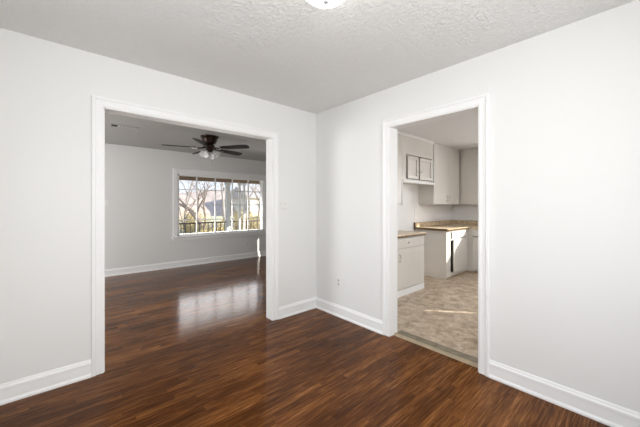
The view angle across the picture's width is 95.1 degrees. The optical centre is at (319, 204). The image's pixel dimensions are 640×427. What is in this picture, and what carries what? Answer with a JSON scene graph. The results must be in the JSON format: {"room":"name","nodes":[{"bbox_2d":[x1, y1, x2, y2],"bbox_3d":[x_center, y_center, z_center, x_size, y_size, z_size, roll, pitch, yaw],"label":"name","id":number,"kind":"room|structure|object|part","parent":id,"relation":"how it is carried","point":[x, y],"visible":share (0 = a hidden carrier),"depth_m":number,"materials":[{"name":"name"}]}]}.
{"room":"empty dining room","nodes":[
{"label":"empty dining room","id":0,"kind":"room"},
{"bbox_2d":[0,28,315,383],"bbox_3d":[-1.661,0.040,2.306,4.380,2.500,0.060,0,0,-42],"label":"wall","id":1,"kind":"structure","parent":0,"point":[47,88],"depth_m":2.11,"materials":[{"name":"white paint"}]},
{"bbox_2d":[0,359,90,405],"bbox_3d":[-1.944,1.226,1.996,0.606,0.128,0.026,0,0,-42],"label":"baseboard","id":2,"kind":"structure","parent":1,"relation":"attached to","point":[25,387],"depth_m":2.02,"materials":[{"name":"white paint"}]},
{"bbox_2d":[279,199,286,208],"bbox_3d":[-0.420,-0.015,3.355,0.116,0.116,0.020,0,0,-42],"label":"light switch","id":3,"kind":"object","parent":1,"relation":"attached to","point":[282,202],"visible":1,"depth_m":3.35,"materials":[{"name":"white plastic"}]},
{"bbox_2d":[279,297,315,318],"bbox_3d":[-0.254,1.226,3.499,0.569,0.128,0.026,0,0,-42],"label":"baseboard","id":4,"kind":"structure","parent":1,"relation":"attached to","point":[305,305],"depth_m":3.48,"materials":[{"name":"white paint"}]},
{"bbox_2d":[105,143,265,269],"bbox_3d":[-3.081,0.040,6.055,7.240,2.500,0.150,0,0,-42],"label":"wall","id":5,"kind":"structure","parent":0,"point":[138,180],"depth_m":5.75,"materials":[{"name":"white paint"}]},
{"bbox_2d":[105,251,265,276],"bbox_3d":[-3.022,1.226,5.989,7.000,0.128,0.026,0,0,-42],"label":"baseboard","id":6,"kind":"structure","parent":5,"relation":"attached to","point":[167,265],"depth_m":6.06,"materials":[{"name":"white paint"}]},
{"bbox_2d":[171,168,265,240],"bbox_3d":[-2.216,-0.010,6.779,2.285,1.490,0.195,0,0,-42],"label":"window","id":7,"kind":"structure","parent":5,"relation":"in","point":[177,172],"depth_m":6.64,"materials":[{"name":"white paint"}]},
{"bbox_3d":[-2.180,0.693,6.738,2.285,0.085,0.085,0,0,-42],"label":"sill","id":8,"kind":"part","parent":7,"relation":"part of","materials":[{"name":"white paint"}]},
{"bbox_2d":[105,113,265,160],"bbox_3d":[-1.842,-1.160,4.661,7.000,0.100,3.580,0,0,-42],"label":"ceiling","id":9,"kind":"structure","parent":0,"point":[150,134],"depth_m":4.88,"materials":[{"name":"grey paint"}]},
{"bbox_2d":[109,123,138,129],"bbox_3d":[-2.772,-1.103,4.142,0.340,0.014,0.170,0,0,-42],"label":"ceiling vent","id":10,"kind":"object","parent":9,"relation":"in","point":[110,124],"visible":1,"depth_m":4.12,"materials":[{"name":"grey metal"}]},
{"bbox_2d":[162,135,249,164],"bbox_3d":[-1.829,-0.875,4.788,1.325,0.471,1.266,0,0,-42],"label":"ceiling fan","id":11,"kind":"object","parent":9,"relation":"hanging from","point":[208,142],"visible":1,"depth_m":4.67,"materials":[{"name":"brown metal"}]},
{"bbox_3d":[-1.748,-0.920,4.303,0.130,0.038,0.490,0,0,-6],"label":"blade","id":12,"kind":"part","parent":11,"relation":"part of","materials":[{"name":"black wood"}]},
{"bbox_3d":[-1.824,-0.816,4.617,0.124,0.126,0.125,0,0,-28],"label":"lamp shade","id":13,"kind":"part","parent":11,"relation":"part of","materials":[{"name":"white glass"}]},
{"bbox_3d":[-1.663,-0.816,4.713,0.125,0.126,0.124,0,0,-28],"label":"lamp shade","id":14,"kind":"part","parent":11,"relation":"part of","materials":[{"name":"white glass"}]},
{"bbox_3d":[-1.566,-0.920,5.130,0.130,0.038,0.490,0,0,30],"label":"blade","id":15,"kind":"part","parent":11,"relation":"part of","materials":[{"name":"black wood"}]},
{"bbox_3d":[-1.357,-0.920,4.650,0.490,0.038,0.130,0,0,12],"label":"blade","id":16,"kind":"part","parent":11,"relation":"part of","materials":[{"name":"black wood"}]},
{"bbox_2d":[0,256,609,426],"bbox_3d":[-0.175,1.338,3.787,8.330,0.104,7.100,0,0,-42],"label":"floor","id":17,"kind":"structure","parent":0,"point":[194,345],"depth_m":2.31,"materials":[{"name":"brown wood"}]},
{"bbox_2d":[397,235,423,297],"bbox_3d":[1.138,0.873,4.477,0.770,0.835,0.653,0,0,-42],"label":"base cabinet","id":18,"kind":"object","parent":17,"relation":"on","point":[410,250],"visible":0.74,"depth_m":4.24,"materials":[{"name":"paint"}]},
{"bbox_3d":[1.327,0.540,4.266,0.723,0.124,0.018,0,0,-42],"label":"drawer","id":19,"kind":"part","parent":18,"relation":"part of","materials":[{"name":"paint"}]},
{"bbox_2d":[397,230,426,237],"bbox_3d":[1.131,0.437,4.480,0.802,0.034,0.640,0,0,-42],"label":"countertop","id":20,"kind":"structure","parent":18,"relation":"on","point":[400,234],"depth_m":4.31,"materials":[{"name":"laminate"}]},
{"bbox_2d":[394,330,477,367],"bbox_3d":[1.048,1.286,2.648,0.145,0.019,0.811,0,0,-42],"label":"threshold strip","id":21,"kind":"object","parent":17,"relation":"on","point":[465,358],"visible":0.82,"depth_m":2.61,"materials":[{"name":"wood"}]},
{"bbox_2d":[415,229,467,279],"bbox_3d":[2.587,0.873,5.756,1.575,0.835,0.667,0,0,-42],"label":"base cabinet","id":22,"kind":"object","parent":17,"relation":"on","point":[445,252],"visible":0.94,"depth_m":5.22,"materials":[{"name":"paint"}]},
{"bbox_3d":[2.552,0.532,5.355,0.620,0.115,0.018,0,0,-42],"label":"drawer","id":23,"kind":"part","parent":22,"relation":"part of","materials":[{"name":"paint"}]},
{"bbox_3d":[2.570,0.902,5.361,0.595,0.575,0.018,0,0,-43],"label":"door","id":24,"kind":"part","parent":22,"relation":"part of","materials":[{"name":"paint"}]},
{"bbox_2d":[468,229,477,272],"bbox_3d":[3.881,0.873,4.938,0.728,0.835,2.400,0,0,-42],"label":"base cabinet","id":25,"kind":"object","parent":17,"relation":"on","point":[472,233],"visible":0.12,"depth_m":5.57,"materials":[{"name":"paint"}]},
{"bbox_2d":[414,220,477,230],"bbox_3d":[3.360,0.388,4.857,1.615,0.126,3.042,0,0,-42],"label":"countertop","id":26,"kind":"structure","parent":25,"relation":"on","point":[445,225],"depth_m":5.66,"materials":[{"name":"laminate"}]},
{"bbox_3d":[3.083,0.532,5.352,0.018,0.115,0.550,0,0,-42],"label":"drawer","id":27,"kind":"part","parent":25,"relation":"part of","materials":[{"name":"paint"}]},
{"bbox_3d":[3.083,0.907,5.352,0.018,0.585,0.550,0,0,-42],"label":"door","id":28,"kind":"part","parent":25,"relation":"part of","materials":[{"name":"paint"}]},
{"bbox_2d":[0,0,635,113],"bbox_3d":[0.015,-1.180,1.481,2.850,0.060,3.400,0,0,-42],"label":"ceiling","id":29,"kind":"structure","parent":0,"point":[298,54],"depth_m":1.95,"materials":[{"name":"white paint"}]},
{"bbox_2d":[307,0,343,7],"bbox_3d":[0.030,-1.089,1.494,0.270,0.122,0.270,0,0,-42],"label":"ceiling light","id":30,"kind":"object","parent":29,"relation":"attached to","point":[318,3],"visible":1,"depth_m":1.52,"materials":[{"name":"white glass"}]},
{"bbox_2d":[397,184,442,230],"bbox_3d":[1.454,0.070,5.206,4.010,2.440,0.004,0,0,-42],"label":"wall","id":31,"kind":"structure","parent":0,"point":[405,212],"depth_m":5.35,"materials":[{"name":"white paint"}]},
{"bbox_2d":[397,134,402,204],"bbox_3d":[0.883,-0.570,4.470,0.920,1.150,0.335,0,0,-42],"label":"upper cabinet","id":32,"kind":"object","parent":31,"relation":"attached to","point":[399,137],"visible":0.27,"depth_m":4.60,"materials":[{"name":"paint"}]},
{"bbox_3d":[1.131,-0.545,4.507,0.420,1.050,0.018,0,0,-42],"label":"door","id":33,"kind":"part","parent":32,"relation":"part of","materials":[{"name":"paint"}]},
{"bbox_3d":[1.311,-0.185,4.665,0.022,0.380,0.021,0,0,-42],"label":"trim","id":34,"kind":"part","parent":32,"relation":"part of","materials":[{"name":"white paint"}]},
{"bbox_2d":[397,131,433,143],"bbox_3d":[1.120,-1.135,4.490,2.560,0.030,0.029,0,0,-42],"label":"trim","id":35,"kind":"structure","parent":31,"relation":"attached to","point":[398,132],"depth_m":4.90,"materials":[{"name":"white paint"}]},
{"bbox_2d":[402,135,433,184],"bbox_3d":[1.610,-0.755,5.117,1.015,0.780,0.335,0,0,-42],"label":"upper cabinet","id":36,"kind":"object","parent":31,"relation":"attached to","point":[417,155],"visible":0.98,"depth_m":5.00,"materials":[{"name":"paint"}]},
{"bbox_3d":[1.551,-0.623,4.878,0.330,0.375,0.021,0,0,-42],"label":"door","id":37,"kind":"part","parent":36,"relation":"part of","materials":[{"name":"paint"}]},
{"bbox_3d":[1.702,-0.383,5.013,1.015,0.035,0.019,0,0,-42],"label":"rail","id":38,"kind":"part","parent":36,"relation":"part of","materials":[{"name":"white paint"}]},
{"bbox_3d":[1.867,-0.623,5.159,0.425,0.375,0.021,0,0,-42],"label":"door","id":39,"kind":"part","parent":36,"relation":"part of","materials":[{"name":"paint"}]},
{"bbox_2d":[419,143,459,204],"bbox_3d":[2.530,-0.576,5.925,1.426,1.138,0.348,0,0,-42],"label":"upper cabinet","id":40,"kind":"object","parent":31,"relation":"attached to","point":[445,190],"visible":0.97,"depth_m":5.61,"materials":[{"name":"paint"}]},
{"bbox_3d":[2.089,-0.558,5.357,0.012,1.103,0.022,0,0,-42],"label":"trim","id":41,"kind":"part","parent":40,"relation":"part of","materials":[{"name":"white paint"}]},
{"bbox_3d":[2.283,-0.545,5.531,0.502,1.060,0.018,0,0,-42],"label":"door","id":42,"kind":"part","parent":40,"relation":"part of","materials":[{"name":"paint"}]},
{"bbox_3d":[2.678,-0.545,5.882,0.542,1.060,0.018,0,0,-42],"label":"door","id":43,"kind":"part","parent":40,"relation":"part of","materials":[{"name":"paint"}]},
{"bbox_2d":[397,112,477,149],"bbox_3d":[2.558,-1.180,3.963,4.010,0.060,3.330,0,0,-42],"label":"ceiling","id":44,"kind":"structure","parent":0,"point":[460,132],"depth_m":4.58,"materials":[{"name":"white paint"}]},
{"bbox_2d":[452,205,477,220],"bbox_3d":[4.091,0.040,5.325,0.090,2.500,3.330,0,0,-42],"label":"wall","id":45,"kind":"structure","parent":0,"point":[452,205],"depth_m":6.28,"materials":[{"name":"white paint"}]},
{"bbox_2d":[415,205,477,221],"bbox_3d":[2.820,0.165,5.497,1.580,0.320,1.376,0,0,-42],"label":"panel","id":46,"kind":"object","parent":45,"relation":"attached to","point":[423,213],"visible":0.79,"depth_m":6.18,"materials":[{"name":"white paint"}]},
{"bbox_2d":[460,148,477,204],"bbox_3d":[3.357,-0.578,5.790,0.378,1.135,1.050,0,0,-42],"label":"upper cabinet","id":47,"kind":"object","parent":45,"relation":"attached to","point":[468,157],"visible":0.23,"depth_m":5.93,"materials":[{"name":"paint"}]},
{"bbox_2d":[316,0,639,412],"bbox_3d":[1.142,0.040,2.403,0.060,2.500,3.520,0,0,-42],"label":"wall","id":48,"kind":"structure","parent":0,"point":[565,100],"depth_m":1.96,"materials":[{"name":"white paint"}]},
{"bbox_2d":[337,277,340,287],"bbox_3d":[0.216,0.894,3.391,0.010,0.116,0.070,0,0,-42],"label":"power outlet","id":49,"kind":"object","parent":48,"relation":"attached to","point":[338,278],"visible":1,"depth_m":3.38,"materials":[{"name":"white plastic"}]},
{"bbox_2d":[316,297,381,333],"bbox_3d":[0.283,1.226,3.305,0.026,0.128,1.029,0,0,-42],"label":"baseboard","id":50,"kind":"structure","parent":48,"relation":"attached to","point":[363,320],"depth_m":3.24,"materials":[{"name":"white paint"}]},
{"bbox_2d":[382,93,489,376],"bbox_3d":[1.002,0.224,2.606,0.164,2.133,0.971,0,0,-42],"label":"trim","id":51,"kind":"structure","parent":48,"relation":"attached to","point":[480,104],"depth_m":2.53,"materials":[{"name":"white paint"}]},
{"bbox_2d":[489,359,639,426],"bbox_3d":[1.735,1.226,1.672,0.026,0.128,1.400,0,0,-42],"label":"baseboard","id":52,"kind":"structure","parent":48,"relation":"attached to","point":[607,413],"depth_m":1.86,"materials":[{"name":"white paint"}]},
{"bbox_3d":[-0.190,0.040,3.781,8.540,2.500,0.190,0,0,-42],"label":"wall","id":53,"kind":"structure","parent":0,"visible":0},
{"bbox_2d":[91,95,278,376],"bbox_3d":[-1.141,0.231,2.809,1.675,2.118,0.164,0,0,-42],"label":"trim","id":54,"kind":"structure","parent":53,"relation":"attached to","point":[100,105],"depth_m":2.33,"materials":[{"name":"white paint"}]},
{"label":"outside","id":55,"kind":"structure","parent":0,"visible":0},
{"bbox_2d":[179,216,259,233],"bbox_3d":[-31.241,1.765,38.789,120.000,0.050,86.100,0,0,-42],"label":"ground","id":56,"kind":"structure","parent":55,"point":[207,217],"depth_m":37.70,"materials":[{"name":"beige"}]},
{"bbox_2d":[179,180,195,214],"bbox_3d":[-12.669,-3.014,27.611,8.892,9.577,8.708,0,0,14],"label":"bare tree","id":57,"kind":"object","parent":56,"relation":"on","point":[192,183],"visible":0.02,"depth_m":27.53,"materials":[{"name":"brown plant"}]},
{"bbox_2d":[180,181,208,226],"bbox_3d":[-9.021,-1.562,19.955,5.263,6.659,3.376,0,0,14],"label":"bare tree","id":58,"kind":"object","parent":56,"relation":"on","point":[203,207],"visible":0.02,"depth_m":20.44,"materials":[{"name":"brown plant"}]},
{"bbox_2d":[179,208,212,232],"bbox_3d":[-8.118,0.963,18.730,2.613,1.708,2.856,0,0,-42],"label":"shrub","id":59,"kind":"object","parent":56,"relation":"on","point":[191,218],"visible":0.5,"depth_m":18.47,"materials":[{"name":"yellow plant"}]},
{"bbox_2d":[180,225,214,233],"bbox_3d":[-4.530,1.269,11.168,1.959,1.097,1.830,0,0,-42],"label":"shrub","id":60,"kind":"object","parent":56,"relation":"on","point":[201,227],"visible":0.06,"depth_m":11.12,"materials":[{"name":"yellow plant"}]},
{"bbox_2d":[179,180,218,229],"bbox_3d":[-7.443,-0.835,15.979,4.378,5.303,5.834,0,0,-37],"label":"bare tree","id":61,"kind":"object","parent":56,"relation":"on","point":[183,205],"visible":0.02,"depth_m":15.90,"materials":[{"name":"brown plant"}]},
{"bbox_2d":[179,181,235,231],"bbox_3d":[-4.682,-0.835,12.200,4.182,5.182,4.646,0,0,2],"label":"bare tree","id":62,"kind":"object","parent":56,"relation":"on","point":[193,202],"visible":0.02,"depth_m":11.90,"materials":[{"name":"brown plant"}]},
{"bbox_2d":[200,217,233,231],"bbox_3d":[-4.647,1.200,13.333,1.857,1.244,1.793,0,0,-42],"label":"shrub","id":63,"kind":"object","parent":56,"relation":"on","point":[221,219],"visible":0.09,"depth_m":13.25,"materials":[{"name":"yellow plant"}]},
{"bbox_2d":[219,182,224,220],"bbox_3d":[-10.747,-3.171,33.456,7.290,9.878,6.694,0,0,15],"label":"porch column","id":64,"kind":"structure","parent":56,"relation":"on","point":[221,183],"depth_m":31.99,"materials":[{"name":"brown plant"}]},
{"bbox_2d":[230,208,256,228],"bbox_3d":[-5.704,0.919,21.597,2.508,1.776,2.786,0,0,-42],"label":"shrub","id":65,"kind":"object","parent":56,"relation":"on","point":[235,215],"visible":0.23,"depth_m":21.38,"materials":[{"name":"plant"}]},
{"bbox_2d":[230,186,259,215],"bbox_3d":[-9.641,-0.650,51.366,10.800,4.800,9.000,0,0,-42],"label":"house","id":66,"kind":"structure","parent":56,"relation":"on","point":[253,204],"depth_m":47.01,"materials":[{"name":"beige"}]},
{"bbox_2d":[230,208,259,230],"bbox_3d":[-3.506,0.991,15.159,2.674,1.622,2.764,0,0,-42],"label":"shrub","id":67,"kind":"object","parent":56,"relation":"on","point":[253,224],"visible":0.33,"depth_m":14.87,"materials":[{"name":"yellow plant"}]},
{"bbox_2d":[245,184,259,214],"bbox_3d":[-4.059,-1.911,19.381,4.966,7.358,4.694,0,0,7],"label":"bare tree","id":68,"kind":"object","parent":56,"relation":"on","point":[254,189],"visible":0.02,"depth_m":18.91,"materials":[{"name":"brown plant"}]},
{"bbox_2d":[246,184,259,224],"bbox_3d":[-5.576,-1.544,23.784,5.049,6.613,6.729,0,0,45],"label":"bare tree","id":69,"kind":"object","parent":56,"relation":"on","point":[246,184],"visible":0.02,"depth_m":23.88,"materials":[{"name":"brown plant"}]},
{"bbox_3d":[-3.391,1.575,7.458,9.000,0.330,2.340,0,0,-42],"label":"floor","id":70,"kind":"structure","parent":56,"relation":"on","visible":0},
{"bbox_2d":[179,220,259,233],"bbox_3d":[-3.662,0.900,8.515,6.200,0.780,0.040,0,0,-42],"label":"porch railing","id":71,"kind":"object","parent":70,"relation":"on","point":[250,221],"visible":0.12,"depth_m":8.86,"materials":[{"name":"grey metal"}]},
{"bbox_3d":[-3.662,0.530,8.515,6.200,0.040,0.040,0,0,-42],"label":"rail","id":72,"kind":"part","parent":71,"relation":"part of","materials":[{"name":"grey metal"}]},
{"bbox_2d":[224,182,230,230],"bbox_3d":[-2.900,0.350,9.193,0.160,2.119,0.160,0,0,-42],"label":"porch column","id":73,"kind":"structure","parent":70,"relation":"on","point":[227,184],"depth_m":9.15,"materials":[{"name":"white"}]},
{"bbox_2d":[238,183,241,229],"bbox_3d":[-2.601,0.350,9.458,0.100,2.119,0.100,0,0,-42],"label":"porch column","id":74,"kind":"structure","parent":70,"relation":"on","point":[239,184],"depth_m":9.45,"materials":[{"name":"white"}]},
{"bbox_2d":[179,176,259,183],"bbox_3d":[-3.488,-0.930,7.566,9.000,0.440,2.350,0,0,-42],"label":"porch roof","id":75,"kind":"structure","parent":74,"relation":"on","point":[189,178],"depth_m":8.88,"materials":[{"name":"brown wood"}]},
{"bbox_2d":[242,183,245,229],"bbox_3d":[-2.481,0.350,9.565,0.100,2.119,0.100,0,0,-42],"label":"porch column","id":76,"kind":"structure","parent":70,"relation":"on","point":[243,184],"depth_m":9.54,"materials":[{"name":"white"}]},
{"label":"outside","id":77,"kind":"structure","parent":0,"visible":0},
{"bbox_2d":[179,190,236,216],"bbox_3d":[-35.925,-0.734,44.058,120.000,5.248,24.000,0,0,-42],"label":"hillside","id":78,"kind":"structure","parent":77,"point":[209,202],"depth_m":48.76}
]}

